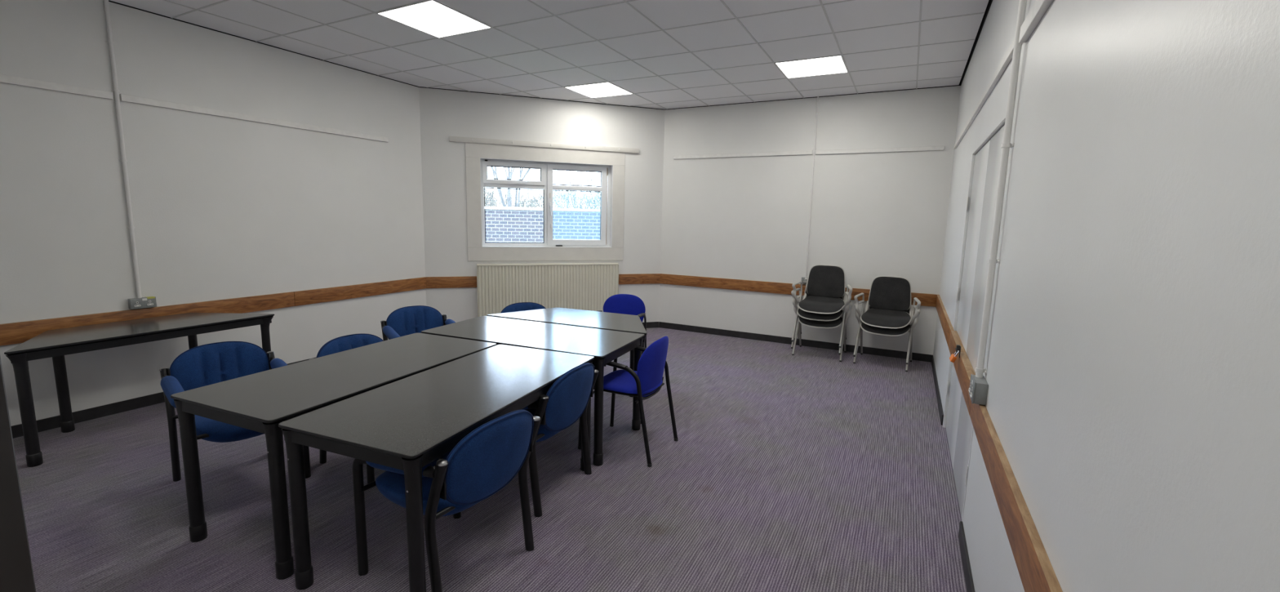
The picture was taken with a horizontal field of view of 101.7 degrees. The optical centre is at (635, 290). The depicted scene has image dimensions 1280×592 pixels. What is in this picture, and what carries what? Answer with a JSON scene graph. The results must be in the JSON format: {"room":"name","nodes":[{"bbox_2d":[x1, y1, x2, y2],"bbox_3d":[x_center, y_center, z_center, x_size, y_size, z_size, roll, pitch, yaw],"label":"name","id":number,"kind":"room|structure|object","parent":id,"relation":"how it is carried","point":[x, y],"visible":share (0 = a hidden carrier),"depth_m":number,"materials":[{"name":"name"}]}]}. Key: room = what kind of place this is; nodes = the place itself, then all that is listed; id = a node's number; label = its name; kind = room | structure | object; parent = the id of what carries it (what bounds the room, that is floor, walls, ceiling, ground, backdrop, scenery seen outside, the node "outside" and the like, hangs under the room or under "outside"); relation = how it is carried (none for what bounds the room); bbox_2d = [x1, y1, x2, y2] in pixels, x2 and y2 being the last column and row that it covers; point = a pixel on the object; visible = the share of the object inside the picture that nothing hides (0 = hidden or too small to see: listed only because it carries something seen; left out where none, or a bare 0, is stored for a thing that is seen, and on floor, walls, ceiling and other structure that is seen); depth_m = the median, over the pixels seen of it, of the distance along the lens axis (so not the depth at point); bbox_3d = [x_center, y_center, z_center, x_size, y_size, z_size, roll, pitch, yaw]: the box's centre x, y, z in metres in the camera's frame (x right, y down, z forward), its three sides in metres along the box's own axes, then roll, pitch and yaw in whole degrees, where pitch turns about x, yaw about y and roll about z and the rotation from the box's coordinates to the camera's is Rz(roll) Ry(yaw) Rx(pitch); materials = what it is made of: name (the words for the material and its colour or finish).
{"room":"meeting room","nodes":[
{"label":"meeting room","id":0,"kind":"room"},
{"bbox_2d":[0,0,426,426],"bbox_3d":[-3.751,-0.752,4.372,0.250,3.250,4.785,5,9,27],"label":"wall","id":1,"kind":"structure","parent":0,"point":[222,207],"depth_m":4.22,"materials":[{"name":"paint"}]},
{"bbox_2d":[0,74,113,99],"bbox_3d":[-4.203,-1.328,3.090,0.022,0.050,1.642,5,9,27],"label":"batten","id":2,"kind":"object","parent":1,"relation":"attached to","point":[8,79],"visible":1,"depth_m":3.55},
{"bbox_2d":[103,0,142,297],"bbox_3d":[-3.817,-1.013,3.885,0.032,2.162,0.048,5,9,27],"label":"conduit","id":3,"kind":"object","parent":1,"relation":"attached to","point":[111,43],"visible":1,"depth_m":3.87,"materials":[{"name":"white plastic"}]},
{"bbox_2d":[127,296,156,309],"bbox_3d":[-3.827,0.095,4.046,0.054,0.081,0.154,5,9,27],"label":"wall socket","id":4,"kind":"object","parent":1,"relation":"attached to","point":[148,301],"visible":1,"depth_m":4.03,"materials":[{"name":"white plastic"}]},
{"bbox_2d":[0,291,294,346],"bbox_3d":[-3.978,0.244,3.813,0.024,0.141,2.845,5,9,27],"label":"trim","id":5,"kind":"structure","parent":1,"relation":"attached to","point":[11,333],"depth_m":4.05,"materials":[{"name":"brown wood"}]},
{"bbox_2d":[11,356,316,438],"bbox_3d":[-3.633,0.816,4.601,0.013,0.085,4.421,5,9,27],"label":"baseboard","id":6,"kind":"structure","parent":1,"relation":"attached to","point":[42,424],"depth_m":3.89,"materials":[{"name":"black plastic"}]},
{"bbox_2d":[120,93,388,142],"bbox_3d":[-3.284,-1.553,4.835,0.022,0.050,2.241,5,9,27],"label":"batten","id":7,"kind":"object","parent":1,"relation":"attached to","point":[126,98],"visible":1,"depth_m":4.53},
{"bbox_2d":[108,0,418,87],"bbox_3d":[-3.584,-2.182,4.157,0.003,0.093,4.481,5,9,27],"label":"trim","id":8,"kind":"structure","parent":1,"relation":"attached to","point":[108,1],"depth_m":4.53,"materials":[{"name":"black metal"}]},
{"bbox_2d":[293,276,426,306],"bbox_3d":[-2.954,-0.007,5.756,0.024,0.141,1.571,5,9,27],"label":"trim","id":9,"kind":"structure","parent":1,"relation":"attached to","point":[344,292],"depth_m":5.62,"materials":[{"name":"brown wood"}]},
{"bbox_2d":[13,327,966,591],"bbox_3d":[-0.620,0.986,4.340,5.717,0.050,6.712,5,9,27],"label":"floor","id":10,"kind":"structure","parent":0,"point":[809,469],"depth_m":2.85,"materials":[{"name":"carpet"}]},
{"bbox_2d":[4,312,274,466],"bbox_3d":[-3.562,0.607,3.820,0.601,0.720,1.451,5,9,27],"label":"table","id":11,"kind":"object","parent":10,"relation":"on","point":[56,344],"visible":0.87,"depth_m":3.56,"materials":[{"name":"laminate"}]},
{"bbox_2d":[159,341,311,481],"bbox_3d":[-2.325,0.726,3.033,0.635,0.762,0.590,8,10,40],"label":"armchair","id":12,"kind":"object","parent":10,"relation":"on","point":[207,364],"visible":0.56,"depth_m":3.06,"materials":[{"name":"blue fabric"}]},
{"bbox_2d":[170,333,496,579],"bbox_3d":[-1.527,0.771,2.965,0.704,0.720,1.476,5,9,22],"label":"meeting table","id":13,"kind":"object","parent":10,"relation":"on","point":[258,402],"visible":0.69,"depth_m":2.46,"materials":[{"name":"laminate"}]},
{"bbox_2d":[310,333,383,484],"bbox_3d":[-1.640,0.697,3.339,0.635,0.762,0.590,6,9,30],"label":"armchair","id":14,"kind":"object","parent":10,"relation":"on","point":[344,343],"visible":0.15,"depth_m":3.37,"materials":[{"name":"blue fabric"}]},
{"bbox_2d":[380,305,455,340],"bbox_3d":[-1.761,0.548,4.385,0.590,0.762,0.635,-5,10,-40],"label":"armchair","id":15,"kind":"object","parent":10,"relation":"on","point":[404,321],"visible":0.44,"depth_m":4.52,"materials":[{"name":"blue fabric"}]},
{"bbox_2d":[278,344,594,591],"bbox_3d":[-0.846,0.825,2.684,0.704,0.720,1.476,4,9,21],"label":"meeting table","id":16,"kind":"object","parent":10,"relation":"on","point":[407,424],"visible":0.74,"depth_m":2.18,"materials":[{"name":"black metal"}]},
{"bbox_2d":[352,408,540,591],"bbox_3d":[-0.810,0.860,2.310,0.635,0.762,0.590,6,9,30],"label":"armchair","id":17,"kind":"object","parent":10,"relation":"on","point":[482,462],"visible":0.89,"depth_m":2.11,"materials":[{"name":"blue fabric"}]},
{"bbox_2d":[500,302,546,312],"bbox_3d":[-0.909,0.527,4.662,0.590,0.762,0.635,-3,9,-29],"label":"armchair","id":18,"kind":"object","parent":10,"relation":"on","point":[522,306],"visible":0.13,"depth_m":4.85,"materials":[{"name":"blue fabric"}]},
{"bbox_2d":[421,315,644,466],"bbox_3d":[-0.747,0.665,3.841,1.476,0.720,0.704,5,9,23],"label":"meeting table","id":19,"kind":"object","parent":10,"relation":"on","point":[606,346],"visible":0.73,"depth_m":3.66,"materials":[{"name":"black metal"}]},
{"bbox_2d":[522,362,598,516],"bbox_3d":[-0.589,0.765,3.021,0.635,0.762,0.590,5,9,25],"label":"armchair","id":20,"kind":"object","parent":10,"relation":"on","point":[566,401],"visible":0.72,"depth_m":2.79,"materials":[{"name":"blue fabric"}]},
{"bbox_2d":[486,307,647,423],"bbox_3d":[-0.478,0.581,4.477,1.472,0.720,0.623,5,9,23],"label":"table","id":21,"kind":"object","parent":10,"relation":"on","point":[563,316],"visible":0.45,"depth_m":4.36,"materials":[{"name":"laminate"}]},
{"bbox_2d":[597,293,646,366],"bbox_3d":[-0.154,0.457,5.168,0.485,0.788,0.553,3,8,12],"label":"armchair","id":22,"kind":"object","parent":10,"relation":"on","point":[625,304],"visible":0.24,"depth_m":5.31,"materials":[{"name":"blue fabric"}]},
{"bbox_2d":[577,336,678,466],"bbox_3d":[-0.034,0.683,3.578,0.553,0.788,0.485,5,9,26],"label":"armchair","id":23,"kind":"object","parent":10,"relation":"on","point":[644,383],"visible":0.87,"depth_m":3.40,"materials":[{"name":"blue fabric"}]},
{"bbox_2d":[791,294,852,361],"bbox_3d":[2.211,0.327,6.169,0.664,0.880,0.527,5,9,27],"label":"armchair","id":24,"kind":"object","parent":10,"relation":"on","point":[814,323],"visible":0.3,"depth_m":6.01,"materials":[{"name":"grey metal"}]},
{"bbox_2d":[791,277,851,354],"bbox_3d":[2.185,0.241,6.142,0.664,0.880,0.527,5,9,26],"label":"armchair","id":25,"kind":"object","parent":24,"relation":"on","point":[812,316],"visible":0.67,"depth_m":5.99,"materials":[{"name":"grey metal"}]},
{"bbox_2d":[791,264,852,347],"bbox_3d":[2.185,0.158,6.101,0.664,0.880,0.527,6,9,28],"label":"armchair","id":26,"kind":"object","parent":25,"relation":"on","point":[825,285],"visible":0.98,"depth_m":6.20,"materials":[{"name":"black fabric"}]},
{"bbox_2d":[853,300,920,371],"bbox_3d":[2.813,0.386,5.839,0.664,0.880,0.527,6,9,32],"label":"armchair","id":27,"kind":"object","parent":10,"relation":"on","point":[870,329],"visible":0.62,"depth_m":5.70,"materials":[{"name":"grey metal"}]},
{"bbox_2d":[853,275,920,364],"bbox_3d":[2.796,0.302,5.807,0.664,0.880,0.527,6,9,31],"label":"armchair","id":28,"kind":"object","parent":27,"relation":"on","point":[890,296],"visible":1,"depth_m":5.89,"materials":[{"name":"black fabric"}]},
{"bbox_2d":[418,86,665,322],"bbox_3d":[-1.136,-1.054,6.926,3.114,3.250,0.275,-1,8,-18],"label":"wall","id":29,"kind":"structure","parent":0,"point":[443,113],"depth_m":6.63,"materials":[{"name":"paint"}]},
{"bbox_2d":[484,166,600,242],"bbox_3d":[-1.200,-1.154,7.050,1.776,1.170,0.006,-1,8,-18],"label":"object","id":30,"kind":"object","parent":29,"relation":"attached to","point":[501,168],"visible":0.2,"depth_m":7.03,"materials":[{"name":"grey metal"}]},
{"bbox_2d":[448,136,639,153],"bbox_3d":[-1.094,-1.858,6.663,2.422,0.062,0.073,-1,8,-18],"label":"batten","id":31,"kind":"object","parent":29,"relation":"attached to","point":[451,139],"visible":1,"depth_m":6.64,"materials":[{"name":"paint"}]},
{"bbox_2d":[480,157,613,248],"bbox_3d":[-1.146,-1.124,6.867,1.712,1.109,0.169,-1,8,-18],"label":"window","id":32,"kind":"structure","parent":29,"relation":"attached to","point":[545,184],"depth_m":6.88,"materials":[{"name":"white plastic"}]},
{"bbox_2d":[476,262,618,316],"bbox_3d":[-1.126,-0.011,6.910,1.856,0.698,0.101,-1,8,-18],"label":"radiator","id":33,"kind":"object","parent":29,"relation":"attached to","point":[577,286],"visible":0.73,"depth_m":6.85,"materials":[{"name":"beige metal"}]},
{"bbox_2d":[642,321,658,328],"bbox_3d":[-1.133,0.529,7.035,3.102,0.085,0.013,-1,8,-18],"label":"baseboard","id":34,"kind":"structure","parent":29,"relation":"attached to","point":[649,324],"depth_m":7.48,"materials":[{"name":"black plastic"}]},
{"bbox_2d":[108,0,989,109],"bbox_3d":[-0.602,-2.076,3.816,5.817,0.100,7.022,5,9,27],"label":"ceiling","id":35,"kind":"structure","parent":0,"point":[668,54],"depth_m":4.41,"materials":[{"name":"tile"}]},
{"bbox_2d":[375,0,492,38],"bbox_3d":[-1.531,-2.074,4.003,0.593,0.008,0.593,5,9,27],"label":"recessed light","id":36,"kind":"object","parent":35,"relation":"in","point":[431,17],"visible":1,"depth_m":3.98,"materials":[{"name":"grey plastic"}]},
{"bbox_2d":[564,82,632,97],"bbox_3d":[-0.419,-2.346,6.113,0.593,0.008,0.593,5,9,27],"label":"recessed light","id":37,"kind":"object","parent":35,"relation":"in","point":[603,89],"visible":1,"depth_m":6.10,"materials":[{"name":"grey plastic"}]},
{"bbox_2d":[774,55,848,78],"bbox_3d":[1.707,-2.146,5.019,0.593,0.008,0.593,5,9,27],"label":"recessed light","id":38,"kind":"object","parent":35,"relation":"in","point":[830,64],"visible":1,"depth_m":5.00,"materials":[{"name":"grey plastic"}]},
{"bbox_2d":[658,85,960,355],"bbox_3d":[2.030,-0.940,6.598,3.801,3.250,0.250,5,9,27],"label":"wall","id":39,"kind":"structure","parent":0,"point":[873,215],"depth_m":6.41,"materials":[{"name":"paint"}]},
{"bbox_2d":[673,150,812,159],"bbox_3d":[1.333,-1.741,6.707,1.819,0.044,0.022,5,9,27],"label":"batten","id":40,"kind":"object","parent":39,"relation":"attached to","point":[789,153],"visible":1,"depth_m":6.66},
{"bbox_2d":[658,321,931,361],"bbox_3d":[1.867,0.635,6.739,3.433,0.085,0.013,5,9,27],"label":"baseboard","id":41,"kind":"structure","parent":39,"relation":"attached to","point":[849,348],"depth_m":6.67,"materials":[{"name":"black plastic"}]},
{"bbox_2d":[660,273,937,306],"bbox_3d":[1.872,-0.027,6.644,3.422,0.141,0.024,5,9,27],"label":"trim","id":42,"kind":"structure","parent":39,"relation":"attached to","point":[926,300],"depth_m":6.81,"materials":[{"name":"brown wood"}]},
{"bbox_2d":[801,276,807,283],"bbox_3d":[2.119,-0.126,6.486,0.092,0.074,0.049,5,9,27],"label":"wall socket","id":43,"kind":"object","parent":39,"relation":"attached to","point":[803,279],"visible":0.58,"depth_m":6.47,"materials":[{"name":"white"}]},
{"bbox_2d":[804,97,819,277],"bbox_3d":[2.151,-1.231,6.341,0.048,2.158,0.024,5,9,27],"label":"conduit","id":44,"kind":"object","parent":39,"relation":"attached to","point":[816,111],"visible":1,"depth_m":6.33,"materials":[{"name":"white plastic"}]},
{"bbox_2d":[665,78,961,110],"bbox_3d":[1.936,-2.366,6.320,3.447,0.093,0.003,5,9,27],"label":"trim","id":45,"kind":"structure","parent":39,"relation":"attached to","point":[961,78],"depth_m":6.16,"materials":[{"name":"black metal"}]},
{"bbox_2d":[816,146,944,154],"bbox_3d":[2.769,-1.602,5.969,1.330,0.044,0.022,5,9,27],"label":"batten","id":46,"kind":"object","parent":39,"relation":"attached to","point":[929,148],"visible":1,"depth_m":5.94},
{"bbox_2d":[933,0,1279,591],"bbox_3d":[1.920,-0.380,2.592,0.250,3.250,7.022,5,9,27],"label":"wall","id":47,"kind":"structure","parent":0,"point":[1132,357],"depth_m":0.92,"materials":[{"name":"paint"}]},
{"bbox_2d":[931,355,943,425],"bbox_3d":[2.905,0.898,5.026,0.013,0.085,2.122,5,9,27],"label":"baseboard","id":48,"kind":"structure","parent":47,"relation":"attached to","point":[937,390],"depth_m":4.70,"materials":[{"name":"black plastic"}]},
{"bbox_2d":[935,294,954,346],"bbox_3d":[2.890,0.241,4.891,0.024,0.141,2.222,5,9,27],"label":"trim","id":49,"kind":"structure","parent":47,"relation":"attached to","point":[947,326],"depth_m":4.60,"materials":[{"name":"brown wood"}]},
{"bbox_2d":[958,520,974,591],"bbox_3d":[0.979,1.369,1.370,0.013,0.085,2.885,5,9,27],"label":"baseboard","id":50,"kind":"structure","parent":47,"relation":"attached to","point":[963,547],"depth_m":2.36,"materials":[{"name":"black plastic"}]},
{"bbox_2d":[942,114,1005,520],"bbox_3d":[2.109,0.127,3.178,0.184,2.092,1.638,5,9,27],"label":"door","id":51,"kind":"structure","parent":47,"relation":"in","point":[986,157],"depth_m":3.16,"materials":[{"name":"paint"}]},
{"bbox_2d":[955,344,960,357],"bbox_3d":[1.968,0.369,3.180,0.028,0.075,0.036,5,9,27],"label":"hasp","id":52,"kind":"object","parent":51,"relation":"attached to","point":[958,346],"visible":0.98,"depth_m":3.16,"materials":[{"name":"black metal"}]},
{"bbox_2d":[949,349,959,362],"bbox_3d":[1.949,0.398,3.184,0.040,0.082,0.053,4,9,21],"label":"padlock","id":53,"kind":"object","parent":52,"relation":"hanging from","point":[953,357],"visible":1,"depth_m":3.17,"materials":[{"name":"orange paint"}]},
{"bbox_2d":[960,0,992,84],"bbox_3d":[1.838,-1.824,2.449,0.004,0.094,7.022,5,9,27],"label":"trim","id":54,"kind":"structure","parent":47,"relation":"attached to","point":[990,2],"depth_m":4.16,"materials":[{"name":"black metal"}]},
{"bbox_2d":[968,373,988,404],"bbox_3d":[1.544,0.445,2.347,0.056,0.098,0.147,5,9,27],"label":"wall socket","id":55,"kind":"object","parent":47,"relation":"attached to","point":[978,389],"visible":1,"depth_m":2.29,"materials":[{"name":"white plastic"}]},
{"bbox_2d":[953,38,1014,148],"bbox_3d":[2.467,-1.282,3.791,0.022,0.045,3.660,5,9,27],"label":"batten","id":56,"kind":"object","parent":47,"relation":"attached to","point":[1008,55],"visible":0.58,"depth_m":3.02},
{"bbox_2d":[975,0,1026,377],"bbox_3d":[1.591,-0.669,2.221,0.041,2.148,0.048,5,9,27],"label":"conduit","id":57,"kind":"object","parent":47,"relation":"attached to","point":[1006,145],"visible":1,"depth_m":2.25,"materials":[{"name":"white plastic"}]},
{"bbox_2d":[969,402,1062,591],"bbox_3d":[0.985,0.707,1.273,0.024,0.141,2.870,5,9,27],"label":"trim","id":58,"kind":"structure","parent":47,"relation":"attached to","point":[1037,573],"depth_m":1.52,"materials":[{"name":"brown wood"}]},
{"bbox_2d":[1018,0,1053,43],"bbox_3d":[1.029,-0.910,1.067,0.026,0.065,2.435,5,9,27],"label":"batten","id":59,"kind":"object","parent":47,"relation":"attached to","point":[1039,8],"visible":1,"depth_m":1.93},
{"bbox_3d":[-2.180,-0.257,1.081,5.617,3.250,0.180,5,9,27],"label":"wall","id":60,"kind":"structure","parent":0,"visible":0},
{"bbox_2d":[0,356,35,591],"bbox_3d":[-0.572,0.461,0.354,0.060,2.100,0.249,5,9,27],"label":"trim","id":61,"kind":"structure","parent":60,"relation":"attached to","point":[16,573],"depth_m":0.41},
{"label":"outside","id":62,"kind":"structure","parent":0,"visible":0},
{"bbox_3d":[2.210,-1.629,25.928,60.000,0.050,52.000,5,9,27],"label":"ground","id":63,"kind":"structure","parent":62,"visible":0},
{"bbox_2d":[484,190,499,206],"bbox_3d":[-4.433,-1.656,15.284,1.908,2.681,2.446,5,9,27],"label":"shrub","id":64,"kind":"object","parent":63,"relation":"on","point":[485,190],"visible":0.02,"depth_m":14.65,"materials":[{"name":"plant"}]},
{"bbox_2d":[490,166,529,206],"bbox_3d":[-3.283,-3.694,13.111,5.387,7.371,5.913,-2,9,-23],"label":"bare tree","id":65,"kind":"object","parent":63,"relation":"on","point":[508,168],"visible":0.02,"depth_m":13.51,"materials":[{"name":"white plant"}]},
{"bbox_2d":[484,174,542,207],"bbox_3d":[-3.793,-1.652,14.449,2.884,2.934,2.365,5,9,27],"label":"shrub","id":66,"kind":"object","parent":63,"relation":"on","point":[492,190],"visible":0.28,"depth_m":13.87,"materials":[{"name":"plant"}]},
{"bbox_2d":[511,190,559,208],"bbox_3d":[-3.025,-1.755,15.821,1.739,2.789,2.685,0,8,-8],"label":"shrub","id":67,"kind":"object","parent":63,"relation":"on","point":[527,192],"visible":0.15,"depth_m":15.23,"materials":[{"name":"plant"}]},
{"bbox_2d":[484,206,599,242],"bbox_3d":[-1.920,-0.821,11.860,12.000,2.083,0.300,0,8,-9],"label":"brick wall","id":68,"kind":"structure","parent":63,"relation":"on","point":[592,218],"depth_m":11.61,"materials":[{"name":"brick"}]},
{"bbox_2d":[524,185,599,208],"bbox_3d":[-2.432,-1.996,17.023,3.112,2.955,2.500,-4,10,-35],"label":"shrub","id":69,"kind":"object","parent":63,"relation":"on","point":[556,192],"visible":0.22,"depth_m":16.57,"materials":[{"name":"plant"}]},
{"bbox_2d":[552,170,599,208],"bbox_3d":[-2.108,-3.784,18.701,3.772,6.042,4.044,3,8,15],"label":"bare tree","id":70,"kind":"object","parent":63,"relation":"on","point":[564,171],"visible":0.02,"depth_m":18.95,"materials":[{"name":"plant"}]},
{"bbox_2d":[552,177,600,208],"bbox_3d":[-1.071,-1.872,15.184,2.135,3.281,2.907,5,9,27],"label":"shrub","id":71,"kind":"object","parent":63,"relation":"on","point":[588,201],"visible":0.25,"depth_m":14.97,"materials":[{"name":"plant"}]},
{"bbox_2d":[561,199,599,208],"bbox_3d":[-1.562,-1.647,16.456,1.869,2.461,2.739,1,8,-3],"label":"shrub","id":72,"kind":"object","parent":63,"relation":"on","point":[591,199],"visible":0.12,"depth_m":15.72,"materials":[{"name":"plant"}]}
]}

